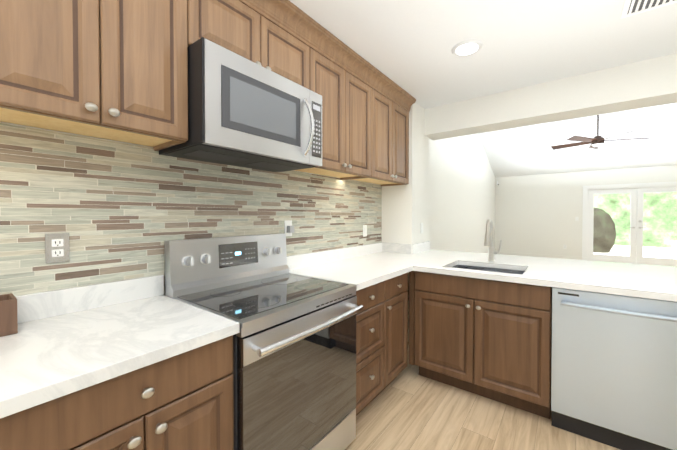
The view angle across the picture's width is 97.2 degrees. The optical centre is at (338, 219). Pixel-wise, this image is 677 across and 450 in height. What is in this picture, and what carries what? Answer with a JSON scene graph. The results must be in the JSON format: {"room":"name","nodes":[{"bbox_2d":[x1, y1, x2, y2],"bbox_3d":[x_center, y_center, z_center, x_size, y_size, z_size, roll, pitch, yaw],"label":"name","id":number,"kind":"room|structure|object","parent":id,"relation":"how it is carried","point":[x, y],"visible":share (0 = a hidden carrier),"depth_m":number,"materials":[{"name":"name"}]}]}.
{"room":"kitchen","nodes":[
{"label":"kitchen","id":0,"kind":"room"},
{"bbox_2d":[0,121,381,295],"bbox_3d":[-1.009,-0.103,1.426,0.127,2.785,4.720,1,1,37],"label":"wall","id":1,"kind":"structure","parent":0,"point":[117,210],"depth_m":1.39,"materials":[{"name":"tile"}]},
{"bbox_2d":[45,233,68,263],"bbox_3d":[-1.112,0.112,1.181,0.008,0.115,0.070,1,1,37],"label":"outlet","id":2,"kind":"object","parent":1,"relation":"attached to","point":[56,247],"visible":1,"depth_m":1.18,"materials":[{"name":"silver metal"}]},
{"bbox_2d":[0,0,191,150],"bbox_3d":[-0.953,-0.771,1.127,0.324,0.838,0.608,1,1,37],"label":"upper cabinet","id":3,"kind":"object","parent":1,"relation":"attached to","point":[116,70],"depth_m":1.05,"materials":[{"name":"brown wood"}]},
{"bbox_2d":[192,0,311,90],"bbox_3d":[-0.538,-0.977,1.669,0.324,0.441,0.757,1,1,37],"label":"upper cabinet","id":4,"kind":"object","parent":1,"relation":"attached to","point":[267,33],"depth_m":1.58,"materials":[{"name":"brown wood"}]},
{"bbox_2d":[159,37,321,171],"bbox_3d":[-0.473,-0.535,1.625,0.488,0.432,0.751,1,1,37],"label":"over-the-range microwave","id":5,"kind":"object","parent":4,"relation":"attached to","point":[244,112],"visible":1,"depth_m":1.41,"materials":[{"name":"silver metal"}]},
{"bbox_2d":[284,220,293,235],"bbox_3d":[-0.349,0.063,2.151,0.044,0.115,0.070,1,1,37],"label":"outlet","id":6,"kind":"object","parent":1,"relation":"attached to","point":[288,229],"visible":0.96,"depth_m":2.14,"materials":[{"name":"white plastic"}]},
{"bbox_2d":[295,28,375,179],"bbox_3d":[-0.079,-0.787,2.273,0.324,0.838,0.751,1,1,37],"label":"upper cabinet","id":7,"kind":"object","parent":1,"relation":"attached to","point":[346,86],"depth_m":2.17,"materials":[{"name":"brown wood"}]},
{"bbox_2d":[363,225,366,236],"bbox_3d":[0.267,0.110,2.989,0.010,0.115,0.070,1,1,37],"label":"light switch","id":8,"kind":"object","parent":1,"relation":"attached to","point":[364,230],"visible":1,"depth_m":2.98,"materials":[{"name":"white plastic"}]},
{"bbox_2d":[355,76,411,185],"bbox_3d":[0.371,-0.795,2.865,0.324,0.838,0.736,1,1,37],"label":"upper cabinet","id":9,"kind":"object","parent":1,"relation":"attached to","point":[393,108],"depth_m":2.75,"materials":[{"name":"brown wood"}]},
{"bbox_2d":[382,102,428,341],"bbox_3d":[0.623,-0.132,3.441,0.680,2.785,0.465,1,1,37],"label":"wall","id":10,"kind":"structure","parent":0,"point":[405,211],"depth_m":3.16,"materials":[{"name":"paint"}]},
{"bbox_2d":[420,223,422,232],"bbox_3d":[0.912,0.089,3.252,0.010,0.115,0.070,1,1,37],"label":"light switch","id":11,"kind":"object","parent":10,"relation":"attached to","point":[421,227],"visible":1,"depth_m":3.24,"materials":[{"name":"white plastic"}]},
{"bbox_2d":[429,134,494,252],"bbox_3d":[2.801,-0.811,6.751,0.120,4.050,7.455,1,1,37],"label":"wall","id":12,"kind":"structure","parent":0,"point":[461,193],"depth_m":6.43,"materials":[{"name":"paint"}]},
{"bbox_2d":[345,342,619,449],"bbox_3d":[3.663,1.309,2.864,6.240,0.080,12.640,1,1,37],"label":"floor","id":13,"kind":"structure","parent":0,"point":[409,407],"depth_m":1.87,"materials":[{"name":"brown wood"}]},
{"bbox_2d":[0,335,233,449],"bbox_3d":[-0.819,0.857,1.072,0.627,0.876,0.598,1,1,37],"label":"base cabinet","id":14,"kind":"object","parent":13,"relation":"on","point":[184,401],"depth_m":0.88,"materials":[{"name":"brown wood"}]},
{"bbox_2d":[0,275,239,418],"bbox_3d":[-1.073,0.353,0.704,0.651,0.138,1.485,1,1,37],"label":"countertop","id":15,"kind":"structure","parent":14,"relation":"on","point":[63,342],"depth_m":0.98,"materials":[{"name":"stone"}]},
{"bbox_2d":[0,293,17,336],"bbox_3d":[-1.167,0.322,0.971,0.125,0.115,0.155,1,1,37],"label":"box","id":16,"kind":"object","parent":15,"relation":"on","point":[8,316],"visible":1,"depth_m":0.98,"materials":[{"name":"brown wood"}]},
{"bbox_2d":[165,233,363,449],"bbox_3d":[-0.348,0.695,1.571,0.720,1.185,0.756,1,1,37],"label":"electric range","id":17,"kind":"object","parent":13,"relation":"on","point":[294,363],"visible":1,"depth_m":1.44,"materials":[{"name":"silver metal"}]},
{"bbox_2d":[354,280,387,415],"bbox_3d":[-0.050,0.842,2.081,0.627,0.876,0.398,1,1,37],"label":"base cabinet","id":18,"kind":"object","parent":13,"relation":"on","point":[372,321],"depth_m":1.91,"materials":[{"name":"brown wood"}]},
{"bbox_2d":[287,245,414,290],"bbox_3d":[0.080,0.332,2.210,0.660,0.138,0.780,1,1,37],"label":"countertop","id":19,"kind":"structure","parent":18,"relation":"on","point":[363,266],"depth_m":2.31,"materials":[{"name":"white stone"}]},
{"bbox_2d":[388,273,407,384],"bbox_3d":[0.185,0.838,2.389,0.627,0.876,0.376,1,1,37],"label":"base cabinet","id":20,"kind":"object","parent":13,"relation":"on","point":[398,285],"depth_m":2.21,"materials":[{"name":"brown wood"}]},
{"bbox_2d":[409,271,551,418],"bbox_3d":[1.540,0.843,2.025,2.008,0.875,0.658,1,1,37],"label":"base cabinet","id":21,"kind":"object","parent":13,"relation":"on","point":[490,339],"visible":0.85,"depth_m":2.06,"materials":[{"name":"brown wood"}]},
{"bbox_2d":[367,242,446,252],"bbox_3d":[0.600,0.325,2.738,0.846,0.138,0.390,1,1,37],"label":"backsplash","id":22,"kind":"structure","parent":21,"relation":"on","point":[389,245],"depth_m":3.15,"materials":[{"name":"white stone"}]},
{"bbox_2d":[367,241,676,301],"bbox_3d":[1.462,0.329,2.412,2.611,0.138,1.216,1,1,37],"label":"countertop","id":23,"kind":"structure","parent":21,"relation":"on","point":[658,282],"depth_m":2.10,"materials":[{"name":"white stone"}]},
{"bbox_2d":[452,264,524,274],"bbox_3d":[1.142,0.505,2.316,0.598,0.208,0.488,1,1,37],"label":"undermount sink","id":24,"kind":"object","parent":23,"relation":"in","point":[511,271],"visible":0.04,"depth_m":2.49,"materials":[{"name":"silver metal"}]},
{"bbox_2d":[484,219,501,260],"bbox_3d":[1.296,0.174,2.506,0.110,0.367,0.234,1,1,37],"label":"pull-down faucet","id":25,"kind":"object","parent":23,"relation":"on","point":[488,241],"visible":1,"depth_m":2.56,"materials":[{"name":"silver metal"}]},
{"bbox_2d":[551,287,676,449],"bbox_3d":[1.713,0.849,1.870,0.595,0.868,0.694,1,1,37],"label":"dishwasher","id":26,"kind":"object","parent":13,"relation":"on","point":[614,372],"visible":0.98,"depth_m":1.65,"materials":[{"name":"silver metal"}]},
{"bbox_2d":[289,0,676,108],"bbox_3d":[1.394,-1.233,-0.215,5.920,0.120,5.050,1,1,37],"label":"ceiling","id":27,"kind":"structure","parent":0,"point":[406,45],"depth_m":1.98,"materials":[{"name":"paint"}]},
{"bbox_2d":[451,39,482,55],"bbox_3d":[0.901,-1.199,2.092,0.208,0.011,0.208,1,1,37],"label":"recessed light","id":28,"kind":"object","parent":27,"relation":"in","point":[468,47],"visible":1,"depth_m":2.07,"materials":[{"name":"white glass"}]},
{"bbox_2d":[620,0,676,18],"bbox_3d":[1.908,-1.193,1.450,0.760,0.006,0.240,1,1,37],"label":"ceiling vent","id":29,"kind":"object","parent":27,"relation":"in","point":[632,7],"visible":1,"depth_m":1.67,"materials":[{"name":"white metal"}]},
{"bbox_2d":[425,53,676,139],"bbox_3d":[3.200,-1.208,1.767,5.450,0.585,0.290,1,1,37],"label":"header beam","id":30,"kind":"structure","parent":0,"point":[652,82],"depth_m":2.58,"materials":[{"name":"paint"}]},
{"bbox_2d":[478,103,676,177],"bbox_3d":[5.198,-2.047,4.928,6.120,1.602,7.420,1,1,37],"label":"ceiling","id":31,"kind":"structure","parent":0,"point":[523,150],"depth_m":7.24,"materials":[{"name":"paint"}]},
{"bbox_2d":[551,115,649,149],"bbox_3d":[5.353,-1.910,6.167,1.570,0.803,1.511,1,1,37],"label":"ceiling fan","id":32,"kind":"object","parent":31,"relation":"hanging from","point":[596,142],"visible":0.88,"depth_m":6.07,"materials":[{"name":"brown wood"}]},
{"bbox_2d":[495,165,676,259],"bbox_3d":[7.458,-0.069,7.823,6.240,2.535,0.120,1,1,37],"label":"wall","id":33,"kind":"structure","parent":0,"point":[535,215],"depth_m":8.73,"materials":[{"name":"paint"}]},
{"bbox_2d":[582,181,676,266],"bbox_3d":[7.659,0.136,7.660,2.162,2.131,0.136,1,1,37],"label":"doors","id":34,"kind":"structure","parent":33,"relation":"in","point":[637,191],"depth_m":7.70,"materials":[{"name":"white wood"}]},
{"label":"outside","id":35,"kind":"structure","parent":0,"visible":0},
{"bbox_2d":[593,245,676,258],"bbox_3d":[10.348,1.210,11.303,14.000,0.080,8.870,1,1,37],"label":"ground","id":36,"kind":"structure","parent":35,"point":[622,250],"depth_m":10.72,"materials":[{"name":"white"}]},
{"bbox_2d":[593,207,615,252],"bbox_3d":[6.897,0.510,12.721,7.316,2.454,1.530,1,1,37],"label":"bushes","id":37,"kind":"object","parent":36,"relation":"on","point":[599,223],"depth_m":10.55,"materials":[{"name":"green plant"}]},
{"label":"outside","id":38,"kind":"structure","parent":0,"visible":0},
{"bbox_2d":[594,192,676,247],"bbox_3d":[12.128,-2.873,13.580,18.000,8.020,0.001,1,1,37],"label":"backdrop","id":39,"kind":"structure","parent":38,"point":[659,218],"depth_m":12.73,"materials":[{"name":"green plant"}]}
]}

